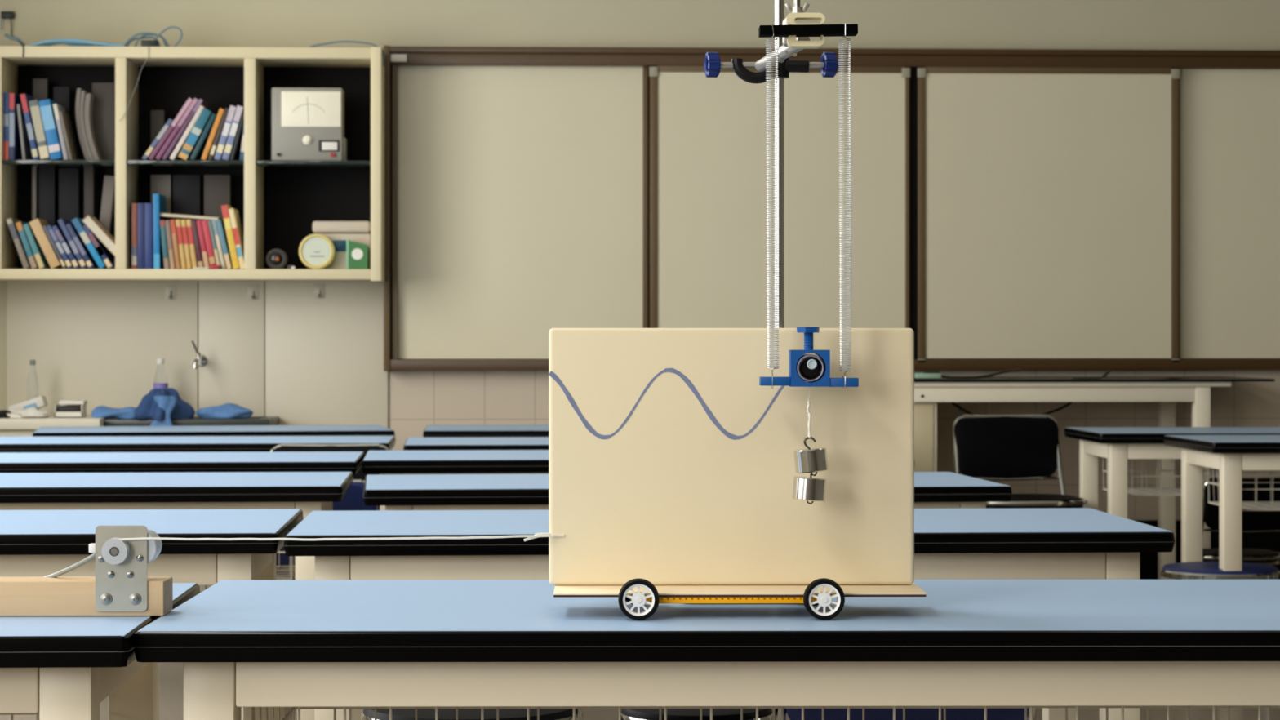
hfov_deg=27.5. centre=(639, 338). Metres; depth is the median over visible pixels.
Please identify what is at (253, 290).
wall hook
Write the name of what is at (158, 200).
book
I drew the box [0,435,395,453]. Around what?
desk
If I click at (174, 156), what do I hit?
book
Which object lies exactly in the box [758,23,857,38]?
bar
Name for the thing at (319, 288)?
wall hook
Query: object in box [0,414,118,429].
countertop
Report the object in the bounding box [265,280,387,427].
cabinet door
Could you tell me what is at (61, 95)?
folder
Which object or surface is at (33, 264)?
book
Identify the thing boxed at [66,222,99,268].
book
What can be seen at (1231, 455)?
desk
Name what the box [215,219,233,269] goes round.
book
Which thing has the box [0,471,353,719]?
desk
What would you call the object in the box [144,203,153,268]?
book
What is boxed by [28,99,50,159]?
book
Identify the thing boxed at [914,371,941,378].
switch box
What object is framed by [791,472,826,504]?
weight
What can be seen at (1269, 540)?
baseboard
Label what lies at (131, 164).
glass shelf
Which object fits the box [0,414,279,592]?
countertop
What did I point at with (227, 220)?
book
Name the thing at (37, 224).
book
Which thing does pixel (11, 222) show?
book
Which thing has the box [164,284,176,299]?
wall hook
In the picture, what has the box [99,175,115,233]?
folder
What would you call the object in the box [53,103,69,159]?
book
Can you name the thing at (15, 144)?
book
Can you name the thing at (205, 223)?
book
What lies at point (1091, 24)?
wall
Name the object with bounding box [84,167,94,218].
folder
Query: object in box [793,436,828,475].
weight
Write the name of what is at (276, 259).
lamp
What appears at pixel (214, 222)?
book
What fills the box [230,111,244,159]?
book
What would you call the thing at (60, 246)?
book
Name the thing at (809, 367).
marker pen
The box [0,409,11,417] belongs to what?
pouch
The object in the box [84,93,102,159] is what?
sheaf
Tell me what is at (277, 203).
bookshelf
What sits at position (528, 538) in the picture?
knot
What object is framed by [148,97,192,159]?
book
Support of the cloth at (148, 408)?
on the countertop at (9, 427)
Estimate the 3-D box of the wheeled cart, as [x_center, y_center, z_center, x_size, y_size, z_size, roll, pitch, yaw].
[0.107,0.150,3.002,0.426,0.325,0.182,0,0,-1]
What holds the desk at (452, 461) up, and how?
on the floor
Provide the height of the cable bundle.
0.030 m
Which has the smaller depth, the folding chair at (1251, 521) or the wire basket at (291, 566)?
the wire basket at (291, 566)
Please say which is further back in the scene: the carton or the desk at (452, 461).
the carton
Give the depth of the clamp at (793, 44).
2.98 m
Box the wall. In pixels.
[0,0,1279,428]
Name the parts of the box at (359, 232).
panel, lid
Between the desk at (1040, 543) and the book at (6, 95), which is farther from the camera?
the book at (6, 95)
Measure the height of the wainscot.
0.718 m
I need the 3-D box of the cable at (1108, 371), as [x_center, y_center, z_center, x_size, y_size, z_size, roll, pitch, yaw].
[1.783,0.134,10.019,0.012,0.034,0.093,0,0,25]
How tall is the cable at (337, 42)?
0.098 m
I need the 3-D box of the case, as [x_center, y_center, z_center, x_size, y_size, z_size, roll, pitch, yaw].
[-1.597,-0.269,9.840,0.040,0.014,0.028,0,0,-2]
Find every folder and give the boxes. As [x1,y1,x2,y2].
[31,167,36,221]
[32,78,48,100]
[38,167,56,225]
[53,86,71,119]
[58,168,79,268]
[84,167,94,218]
[92,82,115,159]
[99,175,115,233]
[151,110,164,144]
[151,174,171,220]
[173,174,200,219]
[204,174,231,218]
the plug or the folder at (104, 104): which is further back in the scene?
the folder at (104, 104)
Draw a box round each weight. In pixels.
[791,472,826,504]
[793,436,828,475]
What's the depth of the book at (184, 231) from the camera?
9.86 m
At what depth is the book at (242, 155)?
9.86 m
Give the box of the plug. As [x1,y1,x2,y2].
[287,265,294,269]
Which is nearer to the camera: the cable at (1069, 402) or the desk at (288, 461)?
the desk at (288, 461)
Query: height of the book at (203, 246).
0.186 m
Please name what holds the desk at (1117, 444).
on the floor
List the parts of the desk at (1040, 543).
leg, leg, leg, leg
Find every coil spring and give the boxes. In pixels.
[765,35,778,376]
[838,35,851,376]
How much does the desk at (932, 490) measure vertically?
0.779 m
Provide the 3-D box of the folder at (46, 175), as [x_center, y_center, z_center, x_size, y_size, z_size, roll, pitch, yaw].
[-2.269,-0.460,10.032,0.061,0.395,0.030,0,0,-2]
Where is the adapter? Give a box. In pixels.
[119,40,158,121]
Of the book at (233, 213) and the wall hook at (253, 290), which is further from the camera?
the wall hook at (253, 290)
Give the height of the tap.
0.109 m
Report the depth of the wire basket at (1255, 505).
8.30 m
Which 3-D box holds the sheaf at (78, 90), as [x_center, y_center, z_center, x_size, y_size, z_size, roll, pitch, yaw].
[-2.114,-0.809,10.014,0.055,0.278,0.180,0,0,-2]
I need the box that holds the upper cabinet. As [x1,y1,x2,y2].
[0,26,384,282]
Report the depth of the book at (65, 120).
9.88 m
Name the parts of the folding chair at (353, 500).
rail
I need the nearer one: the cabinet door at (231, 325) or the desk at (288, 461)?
the desk at (288, 461)
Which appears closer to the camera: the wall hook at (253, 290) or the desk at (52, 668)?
the desk at (52, 668)
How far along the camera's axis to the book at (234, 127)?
9.86 m
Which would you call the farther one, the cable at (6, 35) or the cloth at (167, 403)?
the cable at (6, 35)
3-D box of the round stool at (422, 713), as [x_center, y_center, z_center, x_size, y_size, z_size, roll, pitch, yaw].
[-0.240,0.799,3.743,0.318,0.566,0.318,0,0,-2]
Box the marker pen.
[795,354,824,382]
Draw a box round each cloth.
[91,405,136,418]
[133,387,195,419]
[150,395,177,426]
[195,403,253,418]
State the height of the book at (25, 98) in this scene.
0.250 m
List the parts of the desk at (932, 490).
leg, leg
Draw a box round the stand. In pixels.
[774,0,783,328]
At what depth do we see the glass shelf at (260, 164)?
9.91 m
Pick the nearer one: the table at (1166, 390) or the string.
the string
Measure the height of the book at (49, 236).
0.164 m
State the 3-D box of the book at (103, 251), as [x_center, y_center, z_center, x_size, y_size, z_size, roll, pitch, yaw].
[-2.041,-0.346,9.926,0.113,0.168,0.171,0,0,-2]
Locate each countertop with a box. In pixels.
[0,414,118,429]
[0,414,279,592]
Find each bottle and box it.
[26,360,38,409]
[153,358,168,388]
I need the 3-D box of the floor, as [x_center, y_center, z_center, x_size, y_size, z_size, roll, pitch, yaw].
[0.834,1.143,3.536,7.650,0.100,13.800,0,0,-2]
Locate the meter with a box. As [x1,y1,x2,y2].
[271,87,346,160]
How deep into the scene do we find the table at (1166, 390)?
9.60 m
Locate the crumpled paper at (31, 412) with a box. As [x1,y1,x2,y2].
[6,406,49,417]
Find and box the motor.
[44,525,162,611]
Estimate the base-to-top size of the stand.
0.859 m
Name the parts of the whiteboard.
rail, panel, panel frame, panel frame, panel, panel frame, panel, panel frame, panel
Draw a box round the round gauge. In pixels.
[298,233,335,269]
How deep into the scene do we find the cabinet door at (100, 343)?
10.10 m
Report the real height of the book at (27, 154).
0.209 m
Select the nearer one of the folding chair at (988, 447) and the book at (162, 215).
the folding chair at (988, 447)
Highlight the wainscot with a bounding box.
[389,369,1279,519]
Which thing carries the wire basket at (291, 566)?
on the desk at (306, 491)
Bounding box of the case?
[208,265,220,269]
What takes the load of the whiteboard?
attached to the wall
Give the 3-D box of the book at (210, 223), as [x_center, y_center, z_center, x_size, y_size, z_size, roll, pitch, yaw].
[-1.606,-0.354,9.943,0.049,0.185,0.171,0,0,-2]
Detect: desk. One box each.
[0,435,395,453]
[0,451,364,475]
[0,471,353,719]
[0,509,303,719]
[0,582,199,719]
[32,424,395,436]
[134,579,1279,719]
[283,507,1175,719]
[361,449,548,510]
[363,471,1012,510]
[403,436,548,450]
[422,424,548,437]
[1063,426,1279,518]
[1164,435,1279,571]
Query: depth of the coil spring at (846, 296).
2.96 m
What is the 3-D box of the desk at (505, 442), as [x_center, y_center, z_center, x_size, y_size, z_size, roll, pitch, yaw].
[0.001,0.703,8.074,1.444,0.779,0.604,0,0,-4]
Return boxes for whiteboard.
[383,45,1279,371]
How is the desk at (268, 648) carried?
on the floor
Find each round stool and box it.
[360,708,582,719]
[621,708,774,719]
[774,708,1036,719]
[1160,561,1279,579]
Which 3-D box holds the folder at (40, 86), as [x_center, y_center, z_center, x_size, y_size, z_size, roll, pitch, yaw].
[-2.294,-0.832,10.031,0.056,0.323,0.030,0,0,-2]
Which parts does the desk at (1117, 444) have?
leg, rail, leg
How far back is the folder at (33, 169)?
10.01 m
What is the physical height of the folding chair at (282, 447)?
0.780 m
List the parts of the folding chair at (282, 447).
seat rail, backrest, rail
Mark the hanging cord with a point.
(809, 424)
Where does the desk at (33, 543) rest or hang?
on the floor
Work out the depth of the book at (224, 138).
9.86 m
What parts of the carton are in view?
lid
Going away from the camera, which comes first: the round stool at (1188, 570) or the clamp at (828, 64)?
the clamp at (828, 64)
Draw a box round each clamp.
[703,52,839,84]
[755,0,825,71]
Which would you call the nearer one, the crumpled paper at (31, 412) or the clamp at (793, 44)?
the clamp at (793, 44)
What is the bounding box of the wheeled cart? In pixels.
[548,328,926,620]
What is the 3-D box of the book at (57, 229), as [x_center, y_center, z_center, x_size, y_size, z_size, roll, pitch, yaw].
[-2.160,-0.344,9.921,0.102,0.165,0.171,0,0,-2]
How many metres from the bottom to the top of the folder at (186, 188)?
0.366 m
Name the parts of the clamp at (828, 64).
knob, knob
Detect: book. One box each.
[3,92,8,159]
[5,217,31,268]
[8,93,22,159]
[15,221,39,268]
[17,104,33,159]
[20,93,40,159]
[22,223,50,268]
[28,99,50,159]
[29,218,62,268]
[38,98,63,159]
[42,225,68,268]
[46,224,75,268]
[52,225,81,268]
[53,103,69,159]
[57,218,88,268]
[58,111,79,159]
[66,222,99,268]
[71,217,108,268]
[82,215,115,256]
[82,224,115,268]
[131,203,137,268]
[137,203,145,268]
[142,118,173,159]
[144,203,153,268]
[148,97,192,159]
[152,193,165,269]
[155,97,198,159]
[160,213,223,220]
[160,220,170,269]
[162,98,208,159]
[164,220,176,269]
[169,105,208,159]
[169,219,182,269]
[175,219,186,269]
[177,107,214,159]
[180,219,192,269]
[186,219,198,269]
[190,113,217,159]
[191,219,204,267]
[196,219,210,269]
[200,107,224,159]
[201,219,216,269]
[208,107,229,159]
[208,219,222,269]
[211,219,226,269]
[213,105,236,159]
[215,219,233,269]
[221,204,239,269]
[222,105,244,159]
[228,208,244,269]
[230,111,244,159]
[240,125,244,159]
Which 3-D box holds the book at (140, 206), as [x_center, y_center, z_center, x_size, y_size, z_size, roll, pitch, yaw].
[-1.879,-0.386,9.933,0.026,0.248,0.170,0,0,-2]
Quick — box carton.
[54,400,87,417]
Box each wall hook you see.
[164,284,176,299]
[248,284,258,299]
[314,283,324,298]
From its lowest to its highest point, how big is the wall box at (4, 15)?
0.208 m
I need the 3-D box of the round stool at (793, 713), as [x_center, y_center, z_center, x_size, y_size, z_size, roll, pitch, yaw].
[0.357,0.712,3.730,0.380,0.752,0.446,0,0,-2]
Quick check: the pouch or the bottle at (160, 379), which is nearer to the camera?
the pouch
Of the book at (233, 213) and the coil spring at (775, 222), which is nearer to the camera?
the coil spring at (775, 222)
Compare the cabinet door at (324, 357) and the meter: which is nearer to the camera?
the meter
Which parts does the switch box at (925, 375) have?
lid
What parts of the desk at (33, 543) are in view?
leg, rail, leg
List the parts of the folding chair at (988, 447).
rail, backrest, rail, seat, seat rail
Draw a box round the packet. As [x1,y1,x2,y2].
[8,395,48,409]
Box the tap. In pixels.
[191,340,207,368]
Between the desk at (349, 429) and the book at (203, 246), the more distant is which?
the book at (203, 246)
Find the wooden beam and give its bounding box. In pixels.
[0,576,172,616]
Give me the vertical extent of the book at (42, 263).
0.171 m
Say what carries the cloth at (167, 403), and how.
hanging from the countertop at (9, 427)
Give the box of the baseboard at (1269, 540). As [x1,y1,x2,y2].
[1133,520,1279,579]
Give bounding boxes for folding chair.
[269,443,390,579]
[275,479,377,568]
[952,414,1087,508]
[1202,477,1279,565]
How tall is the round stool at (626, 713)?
0.580 m
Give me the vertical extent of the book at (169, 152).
0.233 m
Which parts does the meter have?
knob, plate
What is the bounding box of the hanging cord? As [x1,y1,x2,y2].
[806,386,811,438]
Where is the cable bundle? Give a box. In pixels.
[29,38,126,46]
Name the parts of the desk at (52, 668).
leg, rail, leg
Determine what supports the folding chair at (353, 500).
on the floor
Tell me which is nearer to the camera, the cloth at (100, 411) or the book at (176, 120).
the cloth at (100, 411)
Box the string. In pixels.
[118,533,564,541]
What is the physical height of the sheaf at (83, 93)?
0.268 m
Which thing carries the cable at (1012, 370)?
on the table at (1166, 390)
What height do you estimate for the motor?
0.102 m
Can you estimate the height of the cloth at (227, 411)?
0.058 m
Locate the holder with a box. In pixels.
[759,327,858,388]
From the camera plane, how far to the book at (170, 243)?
9.85 m
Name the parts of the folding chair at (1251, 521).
seat, seat rail, backrest, rail, rail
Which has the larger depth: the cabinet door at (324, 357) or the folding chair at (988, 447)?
the cabinet door at (324, 357)
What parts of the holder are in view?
arm, arm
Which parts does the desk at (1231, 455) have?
leg, rail, leg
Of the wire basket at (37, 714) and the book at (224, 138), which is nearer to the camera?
the wire basket at (37, 714)
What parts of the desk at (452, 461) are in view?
leg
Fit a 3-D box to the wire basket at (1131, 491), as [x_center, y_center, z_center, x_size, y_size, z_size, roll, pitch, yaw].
[2.233,0.456,8.995,1.217,0.145,0.374,0,0,-2]
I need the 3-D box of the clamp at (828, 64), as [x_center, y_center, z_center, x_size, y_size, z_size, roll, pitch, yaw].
[0.155,-0.320,3.096,0.159,0.037,0.034,0,0,-1]
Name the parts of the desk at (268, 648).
leg, leg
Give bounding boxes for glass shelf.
[2,160,115,168]
[126,160,244,168]
[256,160,370,169]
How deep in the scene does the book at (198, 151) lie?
9.86 m
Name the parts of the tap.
spout, lever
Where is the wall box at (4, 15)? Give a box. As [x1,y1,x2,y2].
[0,11,23,57]
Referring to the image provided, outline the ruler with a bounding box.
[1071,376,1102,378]
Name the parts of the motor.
mounting plate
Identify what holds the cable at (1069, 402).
hanging from the table at (1166, 390)
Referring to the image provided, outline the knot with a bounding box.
[523,533,551,542]
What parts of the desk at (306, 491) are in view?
leg, rail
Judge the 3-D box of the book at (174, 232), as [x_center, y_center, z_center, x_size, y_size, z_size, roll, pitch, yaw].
[-1.751,-0.355,9.938,0.039,0.187,0.171,0,0,-2]
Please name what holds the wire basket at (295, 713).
on the desk at (268, 648)
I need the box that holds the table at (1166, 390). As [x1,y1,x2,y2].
[914,376,1275,579]
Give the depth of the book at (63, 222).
9.84 m
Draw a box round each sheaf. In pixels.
[75,88,89,159]
[80,90,93,159]
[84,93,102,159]
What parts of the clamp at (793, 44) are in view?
arm, threaded rod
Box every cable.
[4,32,25,45]
[309,40,385,66]
[941,368,1021,378]
[951,401,1072,414]
[957,402,960,474]
[1102,368,1111,377]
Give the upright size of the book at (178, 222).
0.187 m
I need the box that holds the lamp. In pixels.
[266,248,287,269]
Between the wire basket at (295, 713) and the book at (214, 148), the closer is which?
the wire basket at (295, 713)
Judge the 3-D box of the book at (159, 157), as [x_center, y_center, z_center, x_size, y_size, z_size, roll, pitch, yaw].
[-1.745,-0.789,9.938,0.160,0.237,0.171,0,0,-2]
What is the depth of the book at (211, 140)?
9.86 m
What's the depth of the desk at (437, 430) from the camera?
8.95 m
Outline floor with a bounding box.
[0,662,1279,719]
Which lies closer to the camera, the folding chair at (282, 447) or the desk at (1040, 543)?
the desk at (1040, 543)
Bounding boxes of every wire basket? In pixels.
[0,711,39,719]
[251,706,1279,719]
[275,550,295,579]
[1102,457,1279,496]
[1208,467,1279,511]
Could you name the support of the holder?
hanging from the coil spring at (775, 222)
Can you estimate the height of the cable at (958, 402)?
0.748 m

